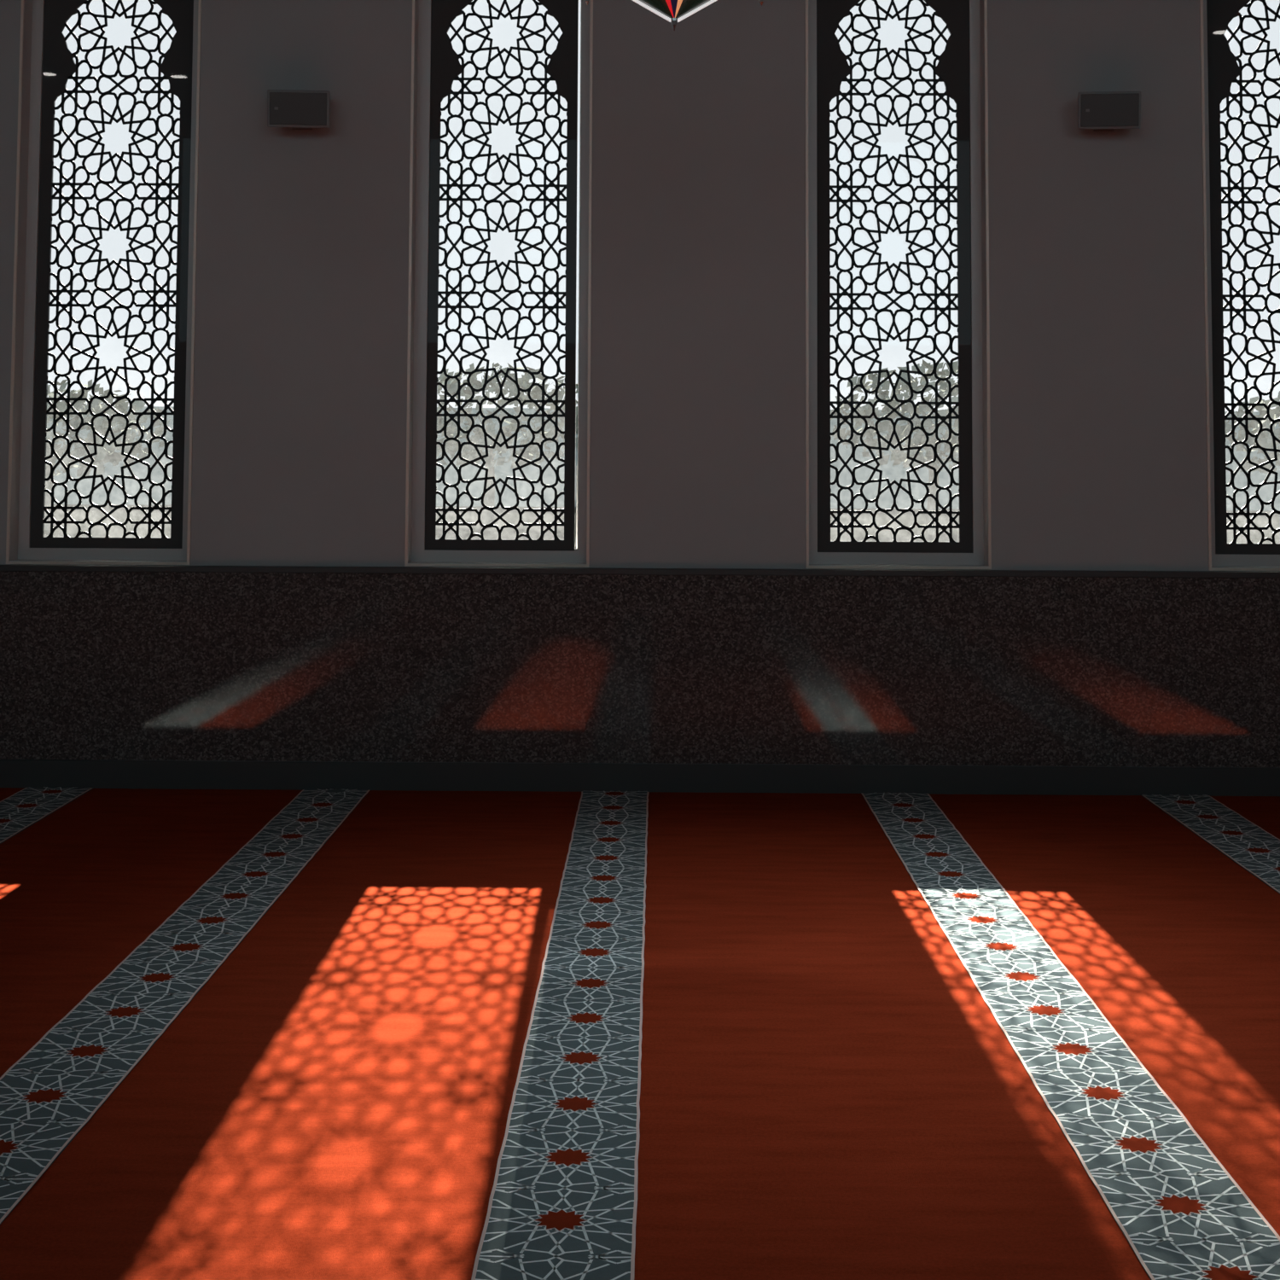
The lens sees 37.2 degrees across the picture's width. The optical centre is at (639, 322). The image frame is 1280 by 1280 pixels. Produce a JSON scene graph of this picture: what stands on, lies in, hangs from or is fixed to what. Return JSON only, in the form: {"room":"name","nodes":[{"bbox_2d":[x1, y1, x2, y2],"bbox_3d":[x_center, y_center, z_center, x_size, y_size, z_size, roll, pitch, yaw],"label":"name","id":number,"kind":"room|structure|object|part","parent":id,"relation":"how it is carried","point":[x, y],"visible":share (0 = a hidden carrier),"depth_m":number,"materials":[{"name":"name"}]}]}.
{"room":"mosque","nodes":[
{"label":"mosque","id":0,"kind":"room"},
{"bbox_2d":[0,787,1279,1279],"bbox_3d":[0.022,1.756,3.027,14.800,0.120,10.680,0,-4,1],"label":"floor","id":1,"kind":"structure","parent":0,"point":[829,1091],"depth_m":4.88,"materials":[{"name":"red carpet"}]},
{"bbox_2d":[0,786,93,843],"bbox_3d":[-2.594,1.705,3.395,0.296,0.005,9.963,0,-4,1],"label":"carpet strip","id":2,"kind":"object","parent":1,"relation":"on","point":[27,806],"visible":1,"depth_m":7.93,"materials":[{"name":"carpet"}]},
{"bbox_2d":[0,789,370,1224],"bbox_3d":[-1.376,1.710,3.384,0.296,0.005,9.964,0,-4,1],"label":"carpet strip","id":3,"kind":"object","parent":1,"relation":"on","point":[49,1094],"visible":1,"depth_m":5.15,"materials":[{"name":"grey patterned carpet"}]},
{"bbox_2d":[471,791,648,1279],"bbox_3d":[-0.156,1.716,3.371,0.296,0.005,9.963,0,-4,1],"label":"carpet strip","id":4,"kind":"object","parent":1,"relation":"on","point":[562,1205],"visible":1,"depth_m":4.47,"materials":[{"name":"carpet"}]},
{"bbox_2d":[861,792,1279,1279],"bbox_3d":[1.066,1.721,3.360,0.296,0.005,9.962,0,-4,1],"label":"carpet strip","id":5,"kind":"object","parent":1,"relation":"on","point":[1183,1215],"visible":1,"depth_m":4.50,"materials":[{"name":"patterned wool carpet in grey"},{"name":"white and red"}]},
{"bbox_2d":[1140,794,1279,893],"bbox_3d":[2.288,1.726,3.348,0.296,0.005,9.963,0,-4,1],"label":"carpet strip","id":6,"kind":"object","parent":1,"relation":"on","point":[1252,847],"visible":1,"depth_m":7.49,"materials":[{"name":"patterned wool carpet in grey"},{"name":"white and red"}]},
{"bbox_2d":[0,0,1279,571],"bbox_3d":[0.087,-0.361,8.729,14.800,5.120,0.310,0,-4,1],"label":"wall","id":7,"kind":"structure","parent":0,"point":[1098,418],"depth_m":8.56,"materials":[{"name":"paint"}]},
{"bbox_2d":[5,0,201,564],"bbox_3d":[-2.412,-0.356,8.695,0.822,2.893,0.215,0,-4,1],"label":"window","id":8,"kind":"structure","parent":7,"relation":"in","point":[18,549],"depth_m":8.64,"materials":[{"name":"grey metal"}]},
{"bbox_2d":[29,0,193,548],"bbox_3d":[-2.411,-0.530,8.740,0.696,3.124,0.016,0,-4,1],"label":"lattice screen","id":9,"kind":"object","parent":8,"relation":"attached to","point":[59,66],"visible":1,"depth_m":8.71,"materials":[{"name":"black metal"}]},
{"bbox_2d":[267,89,329,130],"bbox_3d":[-1.514,-0.947,8.517,0.274,0.172,0.223,0,-4,1],"label":"wall speaker","id":10,"kind":"object","parent":7,"relation":"attached to","point":[303,110],"visible":1,"depth_m":8.43,"materials":[{"name":"grey plastic"}]},
{"bbox_2d":[404,0,593,567],"bbox_3d":[-0.628,-0.339,8.810,0.822,2.893,0.480,0,-4,1],"label":"window","id":11,"kind":"structure","parent":7,"relation":"in","point":[416,555],"depth_m":8.64,"materials":[{"name":"grey metal"}]},
{"bbox_2d":[424,0,578,550],"bbox_3d":[-0.628,-0.523,8.722,0.678,3.124,0.016,0,-4,1],"label":"lattice screen","id":12,"kind":"object","parent":11,"relation":"attached to","point":[446,67],"visible":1,"depth_m":8.70,"materials":[{"name":"black metal"}]},
{"bbox_2d":[0,571,1279,767],"bbox_3d":[0.076,1.529,8.417,14.800,0.823,0.054,0,-4,1],"label":"wainscot","id":13,"kind":"structure","parent":7,"relation":"attached to","point":[107,666],"depth_m":8.39,"materials":[{"name":"stone"}]},
{"bbox_2d":[0,759,1279,796],"bbox_3d":[0.074,2.000,8.378,14.800,0.122,0.070,0,-4,1],"label":"baseboard","id":14,"kind":"structure","parent":7,"relation":"attached to","point":[14,773],"depth_m":8.34,"materials":[{"name":"grey stone"}]},
{"bbox_2d":[0,564,1279,578],"bbox_3d":[0.078,1.105,8.442,14.800,0.027,0.062,0,-4,1],"label":"trim","id":15,"kind":"structure","parent":7,"relation":"attached to","point":[143,568],"depth_m":8.42,"materials":[{"name":"grey stone"}]},
{"bbox_2d":[805,0,991,569],"bbox_3d":[1.158,-0.341,8.660,0.822,2.893,0.215,0,-4,1],"label":"window","id":16,"kind":"structure","parent":7,"relation":"in","point":[980,558],"depth_m":8.61,"materials":[{"name":"grey metal"}]},
{"bbox_2d":[816,0,972,552],"bbox_3d":[1.159,-0.515,8.705,0.702,3.124,0.016,0,-4,1],"label":"lattice screen","id":17,"kind":"object","parent":16,"relation":"attached to","point":[952,67],"visible":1,"depth_m":8.68,"materials":[{"name":"black metal"}]},
{"bbox_2d":[1077,91,1140,131],"bbox_3d":[2.074,-0.937,8.482,0.274,0.172,0.223,0,-4,1],"label":"wall speaker","id":18,"kind":"object","parent":7,"relation":"attached to","point":[1098,111],"visible":1,"depth_m":8.39,"materials":[{"name":"grey plastic"}]},
{"bbox_2d":[1199,0,1279,570],"bbox_3d":[2.944,-0.333,8.643,0.822,2.893,0.215,0,-4,1],"label":"window","id":19,"kind":"structure","parent":7,"relation":"in","point":[1216,562],"depth_m":8.56,"materials":[{"name":"grey metal"}]},
{"bbox_2d":[1206,0,1279,554],"bbox_3d":[2.945,-0.508,8.687,0.696,3.124,0.016,0,-4,1],"label":"lattice screen","id":20,"kind":"object","parent":19,"relation":"attached to","point":[1223,68],"visible":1,"depth_m":8.67,"materials":[{"name":"black metal"}]},
{"bbox_3d":[0.048,-3.390,3.408,15.400,0.200,11.340,0,-4,1],"label":"ceiling","id":21,"kind":"structure","parent":0,"visible":0},
{"bbox_2d":[584,0,764,30],"bbox_3d":[0.106,-1.992,5.648,0.622,2.283,0.622,0,-4,1],"label":"pendant lantern","id":22,"kind":"object","parent":21,"relation":"hanging from","point":[673,11],"visible":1,"depth_m":5.55,"materials":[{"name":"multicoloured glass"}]},
{"bbox_3d":[-0.051,-1.240,5.457,0.297,0.683,0.282,0,-4,1],"label":"green pane","id":23,"kind":"part","parent":22,"relation":"part of","materials":[{"name":"clear glass"}]},
{"bbox_3d":[0.062,-1.241,5.447,0.058,0.683,0.289,-1,-4,15],"label":"red pane","id":24,"kind":"part","parent":22,"relation":"part of","materials":[{"name":"red glass"}]},
{"bbox_3d":[0.096,-1.241,5.441,0.084,0.683,0.290,0,-4,1],"label":"blue pane","id":25,"kind":"part","parent":22,"relation":"part of","materials":[{"name":"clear glass"}]},
{"bbox_3d":[0.134,-1.240,5.445,0.058,0.683,0.289,1,-4,-12],"label":"orange pane","id":26,"kind":"part","parent":22,"relation":"part of","materials":[{"name":"brown glass"}]},
{"bbox_3d":[0.252,-1.239,5.452,0.297,0.683,0.285,0,-4,1],"label":"green pane","id":27,"kind":"part","parent":22,"relation":"part of","materials":[{"name":"clear glass"}]},
{"label":"outside","id":28,"kind":"structure","parent":0,"visible":0},
{"bbox_2d":[43,504,1279,548],"bbox_3d":[0.181,3.243,19.824,120.000,0.200,140.000,0,-4,1],"label":"ground","id":29,"kind":"structure","parent":28,"point":[512,517],"depth_m":45.51,"materials":[{"name":"grey"}]},
{"bbox_2d":[44,379,171,530],"bbox_3d":[-13.069,2.910,42.015,5.157,3.370,5.293,0,-4,1],"label":"tree","id":30,"kind":"object","parent":29,"relation":"on","point":[106,454],"visible":0.37,"depth_m":41.75,"materials":[{"name":"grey plant"}]},
{"bbox_3d":[-13.066,2.383,42.050,5.157,2.314,5.293,0,-4,1],"label":"crown","id":31,"kind":"part","parent":30,"relation":"part of","materials":[{"name":"grey plant"}]},
{"bbox_2d":[436,362,577,524],"bbox_3d":[-3.668,2.921,45.918,5.663,3.969,5.538,0,-4,1],"label":"tree","id":32,"kind":"object","parent":29,"relation":"on","point":[451,446],"visible":0.44,"depth_m":45.41,"materials":[{"name":"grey plant"}]},
{"bbox_3d":[-3.665,2.247,45.964,5.663,2.619,5.538,0,-4,1],"label":"crown","id":33,"kind":"part","parent":32,"relation":"part of","materials":[{"name":"grey plant"}]},
{"bbox_2d":[46,406,1279,511],"bbox_3d":[0.595,4.439,62.340,120.000,3.200,1.000,0,-4,1],"label":"wall","id":34,"kind":"structure","parent":29,"relation":"on","point":[890,472],"depth_m":61.82,"materials":[{"name":"grey"}]},
{"bbox_2d":[830,359,958,531],"bbox_3d":[6.756,2.840,43.920,4.676,3.958,4.856,0,-4,1],"label":"tree","id":35,"kind":"object","parent":29,"relation":"on","point":[898,456],"visible":0.41,"depth_m":43.30,"materials":[{"name":"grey plant"}]},
{"bbox_3d":[6.759,2.155,43.967,4.676,2.585,4.856,0,-4,1],"label":"crown","id":36,"kind":"part","parent":35,"relation":"part of","materials":[{"name":"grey plant"}]},
{"bbox_2d":[1225,390,1279,473],"bbox_3d":[14.584,2.894,39.721,4.819,3.358,4.713,0,-4,1],"label":"tree","id":37,"kind":"object","parent":29,"relation":"on","point":[1265,440],"visible":0.5,"depth_m":39.83,"materials":[{"name":"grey plant"}]}
]}

